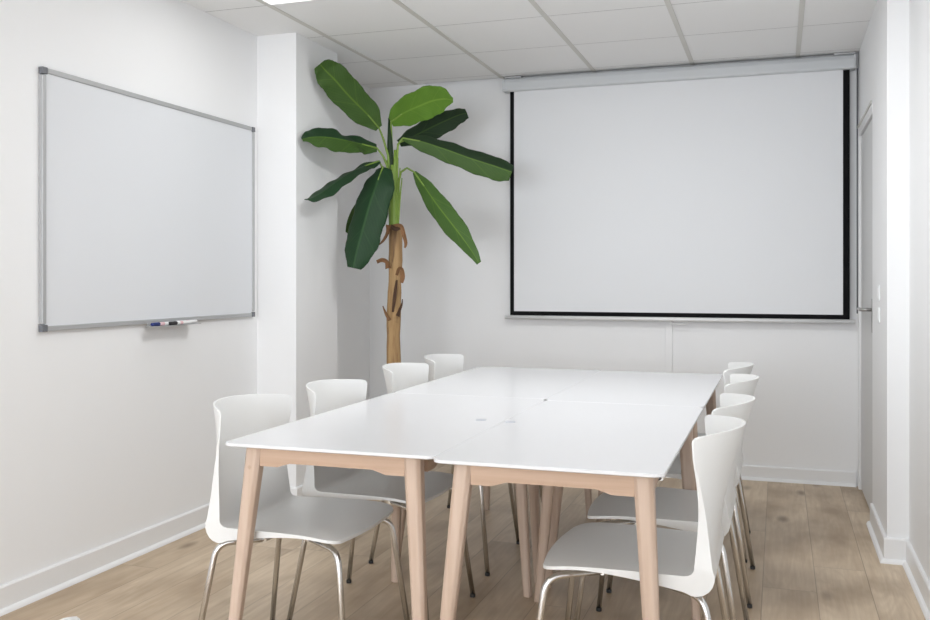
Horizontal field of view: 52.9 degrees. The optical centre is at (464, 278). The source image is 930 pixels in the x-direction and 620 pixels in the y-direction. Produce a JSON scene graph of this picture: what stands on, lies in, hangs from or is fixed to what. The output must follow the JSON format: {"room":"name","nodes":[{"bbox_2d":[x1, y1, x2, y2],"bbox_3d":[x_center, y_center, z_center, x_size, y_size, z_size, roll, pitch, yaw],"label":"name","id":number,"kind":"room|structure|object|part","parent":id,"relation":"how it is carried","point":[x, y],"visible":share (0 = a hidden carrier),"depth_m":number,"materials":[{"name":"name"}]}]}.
{"room":"meeting room","nodes":[
{"label":"meeting room","id":0,"kind":"room"},
{"bbox_2d":[0,0,369,584],"bbox_3d":[-2.114,-0.110,2.219,0.120,2.620,9.060,0,0,19],"label":"wall","id":1,"kind":"structure","parent":0,"point":[108,434],"depth_m":3.91,"materials":[{"name":"paint"}]},
{"bbox_2d":[0,503,209,616],"bbox_3d":[-2.292,1.151,1.451,0.030,0.098,7.490,0,0,19],"label":"baseboard","id":2,"kind":"structure","parent":1,"relation":"attached to","point":[18,593],"depth_m":3.80,"materials":[{"name":"white wood"}]},
{"bbox_2d":[38,66,254,331],"bbox_3d":[-1.334,-0.294,4.228,0.078,1.013,1.507,0,0,19],"label":"whiteboard","id":3,"kind":"object","parent":1,"relation":"attached to","point":[147,204],"visible":0.99,"depth_m":4.06,"materials":[{"name":"white plastic"}]},
{"bbox_2d":[150,321,170,325],"bbox_3d":[-1.341,0.200,4.148,0.017,0.017,0.160,0,0,19],"label":"marker","id":4,"kind":"object","parent":3,"relation":"on","point":[154,323],"visible":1,"depth_m":4.11,"materials":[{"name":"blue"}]},
{"bbox_2d":[147,321,200,326],"bbox_3d":[-1.319,0.203,4.246,0.061,0.018,0.320,0,0,19],"label":"tray","id":5,"kind":"object","parent":3,"relation":"on","point":[148,322],"depth_m":4.16,"materials":[{"name":"metal"}]},
{"bbox_2d":[168,320,191,324],"bbox_3d":[-1.296,0.200,4.249,0.017,0.017,0.160,0,0,19],"label":"marker","id":6,"kind":"object","parent":3,"relation":"on","point":[187,321],"visible":1,"depth_m":4.24,"materials":[{"name":"white plastic"}]},
{"bbox_2d":[257,33,336,486],"bbox_3d":[-0.925,-0.050,5.198,0.235,2.500,0.485,0,0,19],"label":"wall pillar","id":7,"kind":"structure","parent":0,"point":[297,236],"depth_m":4.99,"materials":[{"name":"paint"}]},
{"bbox_2d":[290,487,296,495],"bbox_3d":[-0.993,1.151,4.949,0.265,0.098,0.030,0,0,19],"label":"baseboard","id":8,"kind":"structure","parent":7,"relation":"attached to","point":[293,490],"depth_m":4.92,"materials":[{"name":"white"}]},
{"bbox_2d":[296,485,302,495],"bbox_3d":[-0.804,1.151,5.141,0.030,0.098,0.515,0,0,19],"label":"baseboard","id":9,"kind":"structure","parent":7,"relation":"attached to","point":[299,488],"depth_m":4.94,"materials":[{"name":"white"}]},
{"bbox_2d":[0,463,925,619],"bbox_3d":[-0.384,1.225,1.574,3.770,0.050,9.140,0,0,19],"label":"floor","id":10,"kind":"structure","parent":0,"point":[815,556],"depth_m":3.73,"materials":[{"name":"brown wood"}]},
{"bbox_2d":[60,616,79,619],"bbox_3d":[-0.206,0.790,1.008,0.555,0.819,0.496,0,0,-33],"label":"chair","id":11,"kind":"object","parent":10,"relation":"on","point":[73,617],"visible":1,"depth_m":1.08,"materials":[{"name":"white plastic"}]},
{"bbox_2d":[198,394,409,619],"bbox_3d":[-0.507,0.790,2.918,0.555,0.819,0.496,0,0,19],"label":"chair","id":12,"kind":"object","parent":10,"relation":"on","point":[322,522],"visible":0.88,"depth_m":2.93,"materials":[{"name":"white plastic"}]},
{"bbox_3d":[-0.716,0.985,2.804,0.230,0.410,0.021,0,0,-17],"label":"leg","id":13,"kind":"part","parent":12,"relation":"part of","materials":[{"name":"silver metal"}]},
{"bbox_3d":[-0.604,0.985,3.136,0.021,0.410,0.230,0,0,-36],"label":"leg","id":14,"kind":"part","parent":12,"relation":"part of","materials":[{"name":"silver metal"}]},
{"bbox_3d":[-0.391,0.978,2.697,0.027,0.424,0.234,0,0,-37],"label":"leg","id":15,"kind":"part","parent":12,"relation":"part of","materials":[{"name":"silver metal"}]},
{"bbox_3d":[-0.280,0.978,3.025,0.234,0.424,0.026,0,0,-16],"label":"leg","id":16,"kind":"part","parent":12,"relation":"part of","materials":[{"name":"silver metal"}]},
{"bbox_2d":[287,379,474,619],"bbox_3d":[-0.300,0.790,3.382,0.555,0.819,0.496,0,0,19],"label":"chair","id":17,"kind":"object","parent":10,"relation":"on","point":[330,394],"visible":0.62,"depth_m":3.39,"materials":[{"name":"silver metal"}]},
{"bbox_3d":[-0.509,0.985,3.267,0.230,0.410,0.021,0,0,-17],"label":"leg","id":18,"kind":"part","parent":17,"relation":"part of","materials":[{"name":"silver metal"}]},
{"bbox_3d":[-0.397,0.985,3.599,0.021,0.410,0.230,0,0,-36],"label":"leg","id":19,"kind":"part","parent":17,"relation":"part of","materials":[{"name":"silver metal"}]},
{"bbox_3d":[-0.183,0.978,3.160,0.027,0.424,0.234,0,0,-37],"label":"leg","id":20,"kind":"part","parent":17,"relation":"part of","materials":[{"name":"silver metal"}]},
{"bbox_3d":[-0.073,0.978,3.488,0.234,0.424,0.026,0,0,-16],"label":"leg","id":21,"kind":"part","parent":17,"relation":"part of","materials":[{"name":"silver metal"}]},
{"bbox_2d":[226,393,544,619],"bbox_3d":[-0.201,0.833,3.132,0.674,0.735,1.230,0,0,19],"label":"table","id":22,"kind":"object","parent":10,"relation":"on","point":[393,434],"visible":0.83,"depth_m":2.69,"materials":[{"name":"white laminate"}]},
{"bbox_3d":[-0.638,0.840,2.696,0.130,0.720,0.053,0,0,7],"label":"leg","id":23,"kind":"part","parent":22,"relation":"part of","materials":[{"name":"brown wood"}]},
{"bbox_3d":[-0.268,0.840,3.687,0.054,0.720,0.050,0,0,19],"label":"leg","id":24,"kind":"part","parent":22,"relation":"part of","materials":[{"name":"brown wood"}]},
{"bbox_3d":[-0.128,0.840,2.523,0.080,0.720,0.068,0,0,19],"label":"leg","id":25,"kind":"part","parent":22,"relation":"part of","materials":[{"name":"brown wood"}]},
{"bbox_3d":[0.210,0.840,3.527,0.080,0.720,0.050,0,0,19],"label":"leg","id":26,"kind":"part","parent":22,"relation":"part of","materials":[{"name":"brown wood"}]},
{"bbox_2d":[301,59,513,363],"bbox_3d":[-0.362,0.006,5.240,1.133,2.387,0.952,0,0,19],"label":"banana plant","id":27,"kind":"object","parent":10,"relation":"on","point":[379,198],"visible":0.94,"depth_m":5.25,"materials":[{"name":"green plant"}]},
{"bbox_2d":[369,363,518,575],"bbox_3d":[-0.087,0.790,4.085,0.555,0.819,0.496,0,0,19],"label":"chair","id":28,"kind":"object","parent":10,"relation":"on","point":[398,376],"visible":0.22,"depth_m":4.20,"materials":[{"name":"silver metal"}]},
{"bbox_3d":[-0.295,0.985,3.970,0.230,0.410,0.021,0,0,-17],"label":"leg","id":29,"kind":"part","parent":28,"relation":"part of","materials":[{"name":"silver metal"}]},
{"bbox_3d":[0.030,0.978,3.864,0.027,0.424,0.234,0,0,-37],"label":"leg","id":30,"kind":"part","parent":28,"relation":"part of","materials":[{"name":"silver metal"}]},
{"bbox_3d":[0.140,0.978,4.192,0.234,0.424,0.026,0,0,-16],"label":"leg","id":31,"kind":"part","parent":28,"relation":"part of","materials":[{"name":"silver metal"}]},
{"bbox_2d":[424,354,542,520],"bbox_3d":[0.074,0.790,4.585,0.555,0.819,0.496,0,0,19],"label":"chair","id":32,"kind":"object","parent":10,"relation":"on","point":[440,365],"visible":0.17,"depth_m":4.76,"materials":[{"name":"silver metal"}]},
{"bbox_3d":[-0.023,0.985,4.803,0.021,0.410,0.230,0,0,-36],"label":"leg","id":33,"kind":"part","parent":32,"relation":"part of","materials":[{"name":"silver metal"}]},
{"bbox_3d":[0.191,0.978,4.364,0.027,0.424,0.234,0,0,-37],"label":"leg","id":34,"kind":"part","parent":32,"relation":"part of","materials":[{"name":"silver metal"}]},
{"bbox_3d":[0.301,0.978,4.691,0.234,0.424,0.026,0,0,-16],"label":"leg","id":35,"kind":"part","parent":32,"relation":"part of","materials":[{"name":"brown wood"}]},
{"bbox_2d":[394,367,600,582],"bbox_3d":[0.187,0.833,4.286,0.674,0.735,1.200,0,0,19],"label":"table","id":36,"kind":"object","parent":10,"relation":"on","point":[510,382],"visible":0.36,"depth_m":4.07,"materials":[{"name":"white laminate"}]},
{"bbox_3d":[-0.241,0.840,3.876,0.123,0.720,0.050,0,0,19],"label":"leg","id":37,"kind":"part","parent":36,"relation":"part of","materials":[{"name":"brown wood"}]},
{"bbox_3d":[0.120,0.840,4.841,0.054,0.720,0.050,0,0,19],"label":"leg","id":38,"kind":"part","parent":36,"relation":"part of","materials":[{"name":"brown wood"}]},
{"bbox_3d":[0.269,0.840,3.704,0.080,0.720,0.050,0,0,19],"label":"leg","id":39,"kind":"part","parent":36,"relation":"part of","materials":[{"name":"brown wood"}]},
{"bbox_3d":[0.597,0.840,4.681,0.080,0.720,0.050,0,0,19],"label":"leg","id":40,"kind":"part","parent":36,"relation":"part of","materials":[{"name":"brown wood"}]},
{"bbox_2d":[434,401,702,619],"bbox_3d":[0.379,0.833,2.895,0.610,0.735,1.230,0,0,19],"label":"table","id":41,"kind":"object","parent":10,"relation":"on","point":[615,449],"visible":0.82,"depth_m":2.46,"materials":[{"name":"white laminate"}]},
{"bbox_3d":[-0.034,0.840,2.451,0.120,0.720,0.054,0,0,6],"label":"leg","id":42,"kind":"part","parent":41,"relation":"part of","materials":[{"name":"brown wood"}]},
{"bbox_3d":[0.307,0.840,3.452,0.107,0.720,0.050,0,0,19],"label":"leg","id":43,"kind":"part","parent":41,"relation":"part of","materials":[{"name":"brown wood"}]},
{"bbox_3d":[0.452,0.840,2.286,0.080,0.720,0.068,0,0,19],"label":"leg","id":44,"kind":"part","parent":41,"relation":"part of","materials":[{"name":"brown wood"}]},
{"bbox_3d":[0.789,0.840,3.290,0.080,0.720,0.050,0,0,19],"label":"leg","id":45,"kind":"part","parent":41,"relation":"part of","materials":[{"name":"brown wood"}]},
{"bbox_2d":[545,371,722,597],"bbox_3d":[0.771,0.833,4.062,0.610,0.735,1.228,0,0,19],"label":"table","id":46,"kind":"object","parent":10,"relation":"on","point":[619,387],"visible":0.31,"depth_m":3.85,"materials":[{"name":"white laminate"}]},
{"bbox_3d":[0.363,0.840,3.630,0.113,0.720,0.050,0,0,19],"label":"leg","id":47,"kind":"part","parent":46,"relation":"part of","materials":[{"name":"brown wood"}]},
{"bbox_3d":[0.848,0.840,3.467,0.080,0.720,0.050,0,0,19],"label":"leg","id":48,"kind":"part","parent":46,"relation":"part of","materials":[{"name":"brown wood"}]},
{"bbox_3d":[1.185,0.840,4.470,0.080,0.720,0.050,0,0,19],"label":"leg","id":49,"kind":"part","parent":46,"relation":"part of","materials":[{"name":"brown wood"}]},
{"bbox_2d":[536,415,745,619],"bbox_3d":[0.479,0.790,2.555,0.555,0.819,0.496,0,0,19],"label":"chair","id":50,"kind":"object","parent":10,"relation":"on","point":[688,561],"visible":0.96,"depth_m":2.43,"materials":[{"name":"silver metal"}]},
{"bbox_3d":[0.255,0.978,2.446,0.198,0.424,0.145,0,0,19],"label":"leg","id":51,"kind":"part","parent":50,"relation":"part of","materials":[{"name":"silver metal"}]},
{"bbox_3d":[0.362,0.978,2.777,0.027,0.424,0.234,0,0,-37],"label":"leg","id":52,"kind":"part","parent":50,"relation":"part of","materials":[{"name":"silver metal"}]},
{"bbox_3d":[0.576,0.985,2.338,0.021,0.410,0.230,0,0,-36],"label":"leg","id":53,"kind":"part","parent":50,"relation":"part of","materials":[{"name":"silver metal"}]},
{"bbox_3d":[0.688,0.985,2.670,0.230,0.410,0.021,0,0,-17],"label":"leg","id":54,"kind":"part","parent":50,"relation":"part of","materials":[{"name":"silver metal"}]},
{"bbox_2d":[574,393,754,619],"bbox_3d":[0.661,0.790,3.064,0.555,0.819,0.496,0,0,19],"label":"chair","id":55,"kind":"object","parent":10,"relation":"on","point":[676,508],"visible":0.62,"depth_m":2.97,"materials":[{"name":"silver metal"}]},
{"bbox_3d":[0.545,0.978,3.285,0.027,0.424,0.234,0,0,-37],"label":"leg","id":56,"kind":"part","parent":55,"relation":"part of","materials":[{"name":"silver metal"}]},
{"bbox_3d":[0.438,0.978,2.955,0.198,0.424,0.145,0,0,19],"label":"leg","id":57,"kind":"part","parent":55,"relation":"part of","materials":[{"name":"silver metal"}]},
{"bbox_3d":[0.758,0.985,2.846,0.021,0.410,0.230,0,0,-36],"label":"leg","id":58,"kind":"part","parent":55,"relation":"part of","materials":[{"name":"silver metal"}]},
{"bbox_3d":[0.870,0.985,3.179,0.230,0.410,0.021,0,0,-17],"label":"leg","id":59,"kind":"part","parent":55,"relation":"part of","materials":[{"name":"silver metal"}]},
{"bbox_2d":[606,374,758,607],"bbox_3d":[0.880,0.790,3.713,0.555,0.819,0.496,0,0,19],"label":"chair","id":60,"kind":"object","parent":10,"relation":"on","point":[746,384],"visible":0.24,"depth_m":3.55,"materials":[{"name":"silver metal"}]},
{"bbox_3d":[0.656,0.978,3.604,0.198,0.424,0.145,0,0,19],"label":"leg","id":61,"kind":"part","parent":60,"relation":"part of","materials":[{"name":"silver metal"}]},
{"bbox_3d":[0.977,0.985,3.496,0.021,0.410,0.230,0,0,-36],"label":"leg","id":62,"kind":"part","parent":60,"relation":"part of","materials":[{"name":"silver metal"}]},
{"bbox_3d":[1.088,0.985,3.828,0.230,0.410,0.021,0,0,-17],"label":"leg","id":63,"kind":"part","parent":60,"relation":"part of","materials":[{"name":"silver metal"}]},
{"bbox_2d":[679,362,753,562],"bbox_3d":[1.026,0.790,4.255,0.555,0.819,0.496,0,0,19],"label":"chair","id":64,"kind":"object","parent":10,"relation":"on","point":[733,367],"visible":0.1,"depth_m":4.05,"materials":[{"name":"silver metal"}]},
{"bbox_3d":[1.123,0.985,4.037,0.021,0.410,0.230,0,0,-36],"label":"leg","id":65,"kind":"part","parent":64,"relation":"part of","materials":[{"name":"silver metal"}]},
{"bbox_3d":[1.234,0.985,4.370,0.230,0.410,0.021,0,0,-17],"label":"leg","id":66,"kind":"part","parent":64,"relation":"part of","materials":[{"name":"silver metal"}]},
{"bbox_2d":[880,537,908,564],"bbox_3d":[1.809,1.147,3.934,0.115,0.105,0.030,0,0,19],"label":"baseboard","id":67,"kind":"structure","parent":10,"relation":"on","point":[894,548],"depth_m":3.93,"materials":[{"name":"white"}]},
{"bbox_2d":[181,0,876,87],"bbox_3d":[-0.564,-1.308,1.635,3.190,0.024,8.940,0,0,19],"label":"ceiling","id":68,"kind":"structure","parent":0,"point":[380,43],"depth_m":4.93,"materials":[{"name":"tile"}]},
{"bbox_2d":[262,0,318,4],"bbox_3d":[-0.740,-1.308,4.059,0.597,0.021,0.597,0,0,19],"label":"recessed light","id":69,"kind":"object","parent":68,"relation":"in","point":[271,2],"visible":1,"depth_m":4.39,"materials":[{"name":"white"}]},
{"bbox_2d":[266,0,296,2],"bbox_3d":[-0.740,-1.308,4.059,0.573,0.008,0.573,0,0,19],"label":"diffuser","id":70,"kind":"object","parent":69,"relation":"attached to","point":[267,1],"depth_m":4.39,"materials":[{"name":"white"}]},
{"bbox_3d":[-1.745,-1.298,2.013,0.025,0.004,8.905,0,0,19],"label":"rail","id":71,"kind":"part","parent":68,"relation":"part of","materials":[{"name":"white metal"}]},
{"bbox_3d":[-1.176,-1.298,1.822,0.025,0.004,8.905,0,0,19],"label":"rail","id":72,"kind":"part","parent":68,"relation":"part of","materials":[{"name":"white paint"}]},
{"bbox_3d":[-0.607,-1.298,1.631,0.025,0.004,8.905,0,0,19],"label":"rail","id":73,"kind":"part","parent":68,"relation":"part of","materials":[{"name":"white metal"}]},
{"bbox_3d":[-0.038,-1.298,1.440,0.025,0.004,8.905,0,0,19],"label":"rail","id":74,"kind":"part","parent":68,"relation":"part of","materials":[{"name":"white paint"}]},
{"bbox_3d":[0.530,-1.298,1.249,0.025,0.004,8.905,0,0,19],"label":"rail","id":75,"kind":"part","parent":68,"relation":"part of","materials":[{"name":"white metal"}]},
{"bbox_2d":[370,52,857,485],"bbox_3d":[0.971,-0.110,5.898,3.385,2.620,0.120,0,0,19],"label":"wall","id":76,"kind":"structure","parent":0,"point":[804,412],"depth_m":6.02,"materials":[{"name":"paint"}]},
{"bbox_2d":[665,321,672,372],"bbox_3d":[1.251,0.688,5.734,0.044,0.855,0.012,0,0,19],"label":"duct","id":77,"kind":"object","parent":76,"relation":"attached to","point":[668,327],"visible":0.44,"depth_m":5.73,"materials":[{"name":"paint"}]},
{"bbox_2d":[502,52,857,324],"bbox_3d":[1.253,-0.510,5.693,2.114,1.575,0.088,0,0,19],"label":"projection screen","id":78,"kind":"object","parent":76,"relation":"attached to","point":[720,192],"visible":1,"depth_m":5.65,"materials":[{"name":"grey fabric"}]},
{"bbox_3d":[2.256,-0.505,5.371,0.007,1.410,0.007,0,0,-4],"label":"pull cord","id":79,"kind":"part","parent":78,"relation":"part of","materials":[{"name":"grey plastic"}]},
{"bbox_2d":[741,465,855,486],"bbox_3d":[0.799,1.157,5.876,3.073,0.085,0.030,0,0,19],"label":"baseboard","id":80,"kind":"structure","parent":76,"relation":"attached to","point":[748,472],"depth_m":5.48,"materials":[{"name":"white wood"}]},
{"bbox_2d":[858,0,908,538],"bbox_3d":[2.149,-0.110,4.637,0.250,2.620,1.520,0,0,19],"label":"wall","id":81,"kind":"structure","parent":0,"point":[883,54],"depth_m":3.96,"materials":[{"name":"paint"}]},
{"bbox_2d":[857,120,871,508],"bbox_3d":[2.120,0.194,4.950,0.104,1.997,0.765,0,0,19],"label":"door","id":82,"kind":"structure","parent":81,"relation":"in","point":[866,139],"depth_m":4.94,"materials":[{"name":"white paint"}]},
{"bbox_3d":[2.025,0.155,4.727,0.066,0.018,0.149,0,0,19],"label":"handle","id":83,"kind":"part","parent":82,"relation":"part of","materials":[{"name":"metal"}]},
{"bbox_3d":[2.031,0.185,4.655,0.008,0.170,0.050,0,0,19],"label":"handle plate","id":84,"kind":"part","parent":82,"relation":"part of","materials":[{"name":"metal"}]},
{"bbox_2d":[857,100,871,128],"bbox_3d":[2.125,-0.868,4.974,0.006,0.014,0.837,0,0,19],"label":"trim","id":85,"kind":"structure","parent":81,"relation":"attached to","point":[870,102],"depth_m":4.91,"materials":[{"name":"white paint"}]},
{"bbox_2d":[858,104,871,489],"bbox_3d":[2.161,0.168,4.962,0.074,2.065,0.837,0,0,19],"label":"trim","id":86,"kind":"structure","parent":81,"relation":"attached to","point":[868,117],"depth_m":5.32,"materials":[{"name":"white wood"}]},
{"bbox_2d":[866,503,886,561],"bbox_3d":[1.870,1.147,4.248,0.030,0.105,0.665,0,0,19],"label":"baseboard","id":87,"kind":"structure","parent":81,"relation":"attached to","point":[877,533],"depth_m":4.21,"materials":[{"name":"white"}]},
{"bbox_2d":[877,285,879,300],"bbox_3d":[1.886,0.065,4.261,0.009,0.070,0.070,0,0,19],"label":"light switch","id":88,"kind":"object","parent":81,"relation":"attached to","point":[878,286],"visible":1,"depth_m":4.24,"materials":[{"name":"paint"}]},
{"bbox_2d":[877,307,879,322],"bbox_3d":[1.886,0.165,4.261,0.009,0.070,0.070,0,0,19],"label":"light switch","id":89,"kind":"object","parent":81,"relation":"attached to","point":[878,308],"visible":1,"depth_m":4.24,"materials":[{"name":"paint"}]},
{"bbox_2d":[909,0,929,580],"bbox_3d":[0.744,-0.110,0.394,0.120,2.620,7.420,0,0,19],"label":"wall","id":90,"kind":"structure","parent":0,"point":[919,10],"depth_m":3.64,"materials":[{"name":"paint"}]},
{"bbox_2d":[902,541,929,619],"bbox_3d":[0.673,1.151,0.417,0.030,0.098,7.420,0,0,19],"label":"baseboard","id":91,"kind":"structure","parent":90,"relation":"attached to","point":[917,577],"depth_m":3.57,"materials":[{"name":"white paint"}]}
]}

